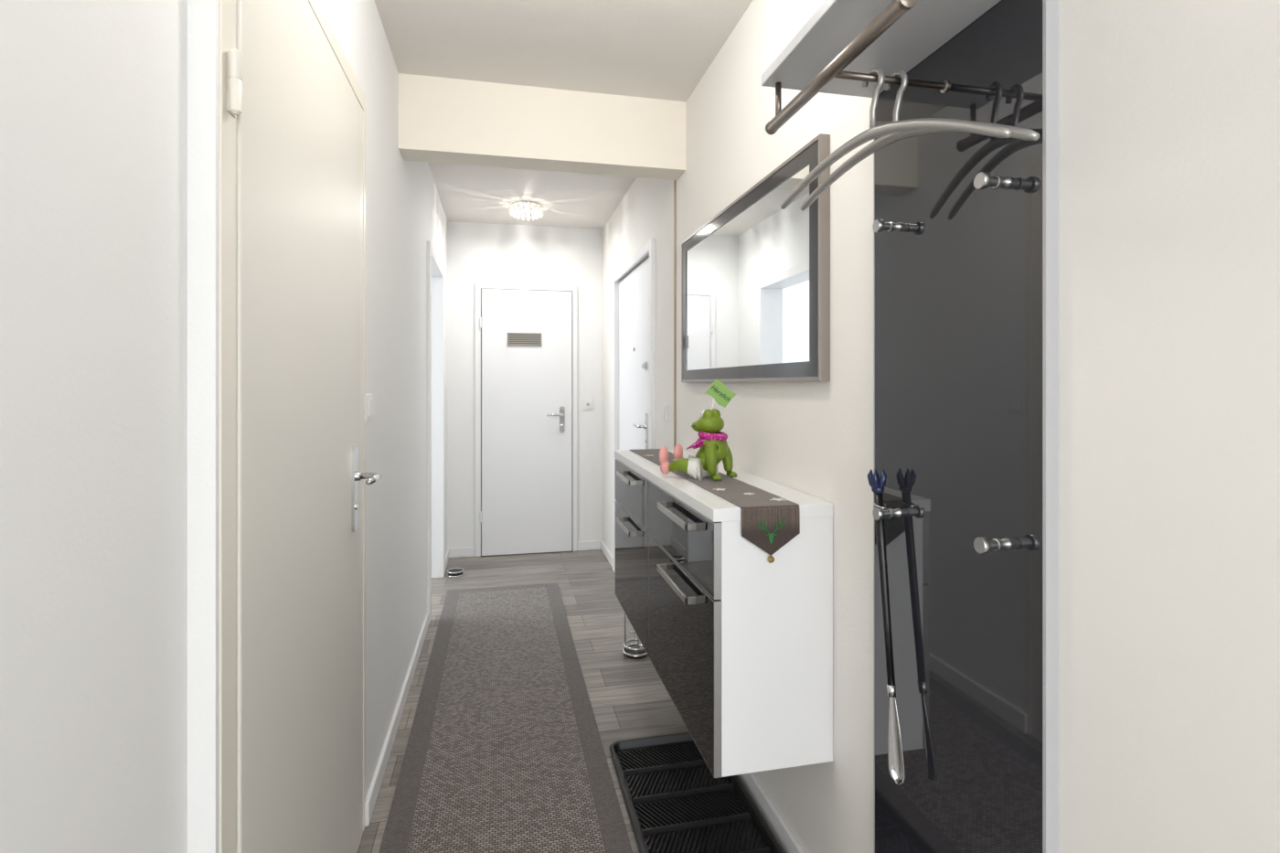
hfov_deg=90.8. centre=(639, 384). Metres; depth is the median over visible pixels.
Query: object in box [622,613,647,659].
door stop
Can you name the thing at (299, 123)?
leaf
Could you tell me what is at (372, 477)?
lever
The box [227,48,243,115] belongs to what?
hinge
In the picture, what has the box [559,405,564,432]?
escutcheon
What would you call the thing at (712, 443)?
frog figurine
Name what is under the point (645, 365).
lock
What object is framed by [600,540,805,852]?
baseboard
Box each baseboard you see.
[364,548,448,826]
[448,540,600,557]
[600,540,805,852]
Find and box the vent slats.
[508,334,540,344]
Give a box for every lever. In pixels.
[360,472,381,484]
[546,414,563,415]
[632,424,643,427]
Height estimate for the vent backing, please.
0.090 m
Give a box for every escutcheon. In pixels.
[351,445,357,532]
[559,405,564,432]
[645,413,648,448]
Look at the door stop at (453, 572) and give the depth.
4.22 m
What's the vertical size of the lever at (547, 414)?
0.018 m
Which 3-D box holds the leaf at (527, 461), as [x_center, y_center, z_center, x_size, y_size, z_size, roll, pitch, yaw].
[-0.854,0.287,4.791,0.672,1.994,0.033,0,0,-12]
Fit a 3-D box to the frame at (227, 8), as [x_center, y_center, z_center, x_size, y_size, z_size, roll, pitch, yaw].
[-0.630,0.251,0.915,0.062,2.079,0.056,0,0,-12]
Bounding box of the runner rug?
[378,582,632,852]
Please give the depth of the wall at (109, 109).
0.74 m
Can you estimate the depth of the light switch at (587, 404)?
4.90 m
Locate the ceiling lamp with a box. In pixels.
[508,200,543,220]
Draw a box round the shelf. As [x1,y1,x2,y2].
[761,0,1001,97]
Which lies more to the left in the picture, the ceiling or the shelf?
the ceiling
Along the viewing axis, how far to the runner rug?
2.25 m
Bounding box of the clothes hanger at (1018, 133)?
[800,69,1039,210]
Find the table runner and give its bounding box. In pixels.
[629,448,799,563]
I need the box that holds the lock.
[641,361,648,370]
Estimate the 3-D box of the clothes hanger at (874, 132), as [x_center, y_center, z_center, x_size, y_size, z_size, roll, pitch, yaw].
[0.394,-0.432,1.067,0.018,0.202,0.487,0,0,-26]
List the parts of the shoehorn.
crown, handle, blade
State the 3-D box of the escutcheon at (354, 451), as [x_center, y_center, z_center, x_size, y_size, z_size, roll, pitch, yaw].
[-0.758,0.277,1.676,0.008,0.230,0.038,0,0,-12]
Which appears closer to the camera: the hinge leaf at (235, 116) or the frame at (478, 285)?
the hinge leaf at (235, 116)
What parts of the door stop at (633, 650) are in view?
rod, rod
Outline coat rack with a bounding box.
[761,0,1058,852]
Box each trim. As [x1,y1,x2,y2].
[673,180,676,448]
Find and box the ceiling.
[374,0,752,229]
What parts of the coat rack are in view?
rail post, rail, cross rail, glass panel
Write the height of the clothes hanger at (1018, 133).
0.202 m
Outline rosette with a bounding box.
[354,470,361,480]
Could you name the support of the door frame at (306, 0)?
in the wall at (109, 109)
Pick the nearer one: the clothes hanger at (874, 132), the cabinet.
the clothes hanger at (874, 132)
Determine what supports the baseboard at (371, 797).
attached to the wall at (109, 109)
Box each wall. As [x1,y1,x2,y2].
[0,0,447,852]
[447,221,602,548]
[602,0,1279,852]
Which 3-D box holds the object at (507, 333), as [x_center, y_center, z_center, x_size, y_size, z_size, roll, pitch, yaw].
[-0.873,-0.335,4.766,0.255,0.100,0.008,0,0,-12]
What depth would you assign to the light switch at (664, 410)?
3.02 m
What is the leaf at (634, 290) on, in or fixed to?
attached to the wall at (1169, 110)
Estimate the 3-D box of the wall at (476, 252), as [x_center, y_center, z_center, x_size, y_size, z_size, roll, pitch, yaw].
[-0.867,0.040,4.867,1.500,2.500,0.120,0,0,-12]
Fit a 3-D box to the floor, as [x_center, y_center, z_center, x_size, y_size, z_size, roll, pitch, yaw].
[-0.530,1.340,1.010,6.200,0.100,9.000,0,0,-12]
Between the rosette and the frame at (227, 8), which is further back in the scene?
the rosette
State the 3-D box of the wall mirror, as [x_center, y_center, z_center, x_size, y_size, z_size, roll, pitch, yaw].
[0.317,-0.304,2.102,0.027,0.595,1.196,0,0,-12]
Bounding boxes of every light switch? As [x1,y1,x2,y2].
[365,394,373,421]
[582,399,593,409]
[661,404,667,421]
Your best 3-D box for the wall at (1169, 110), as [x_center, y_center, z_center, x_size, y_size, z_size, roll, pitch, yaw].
[0.301,0.040,2.642,0.175,2.500,4.730,0,0,-12]
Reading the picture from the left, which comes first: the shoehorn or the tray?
the tray
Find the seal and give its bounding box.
[480,288,572,555]
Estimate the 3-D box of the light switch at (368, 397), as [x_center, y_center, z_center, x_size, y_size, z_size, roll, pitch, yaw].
[-0.811,0.070,1.890,0.009,0.080,0.080,0,0,-12]
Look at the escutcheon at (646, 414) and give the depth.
3.47 m
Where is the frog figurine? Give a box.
[658,379,737,480]
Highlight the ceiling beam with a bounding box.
[398,73,685,180]
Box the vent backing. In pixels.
[508,333,540,345]
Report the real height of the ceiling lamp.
0.088 m
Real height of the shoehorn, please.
0.573 m
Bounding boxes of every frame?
[218,0,236,852]
[426,240,444,623]
[475,282,576,556]
[612,237,655,572]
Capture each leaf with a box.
[227,76,236,117]
[236,0,361,852]
[481,288,572,555]
[618,257,649,450]
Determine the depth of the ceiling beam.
2.58 m
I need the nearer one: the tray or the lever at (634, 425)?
the tray
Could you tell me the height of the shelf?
0.022 m
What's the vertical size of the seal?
2.006 m
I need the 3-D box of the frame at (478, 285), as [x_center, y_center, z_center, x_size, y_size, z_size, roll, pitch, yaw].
[-0.859,0.265,4.796,0.765,2.050,0.022,0,0,-12]
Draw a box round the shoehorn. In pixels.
[867,469,905,785]
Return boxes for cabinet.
[614,448,833,778]
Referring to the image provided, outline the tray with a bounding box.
[609,732,783,852]
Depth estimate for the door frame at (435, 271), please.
4.19 m
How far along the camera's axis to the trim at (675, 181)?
2.86 m
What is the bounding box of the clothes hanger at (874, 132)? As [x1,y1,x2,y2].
[780,66,1012,209]
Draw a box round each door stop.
[447,567,464,577]
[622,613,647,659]
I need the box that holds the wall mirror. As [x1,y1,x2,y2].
[681,133,830,382]
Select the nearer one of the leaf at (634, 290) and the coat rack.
the coat rack
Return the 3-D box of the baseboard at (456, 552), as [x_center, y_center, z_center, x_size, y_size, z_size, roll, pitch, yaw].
[-0.860,1.255,4.800,1.137,0.070,0.014,0,0,-12]
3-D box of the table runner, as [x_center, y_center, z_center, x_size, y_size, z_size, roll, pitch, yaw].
[0.164,0.347,2.092,0.144,0.133,1.313,0,0,-12]
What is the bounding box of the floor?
[357,549,784,852]

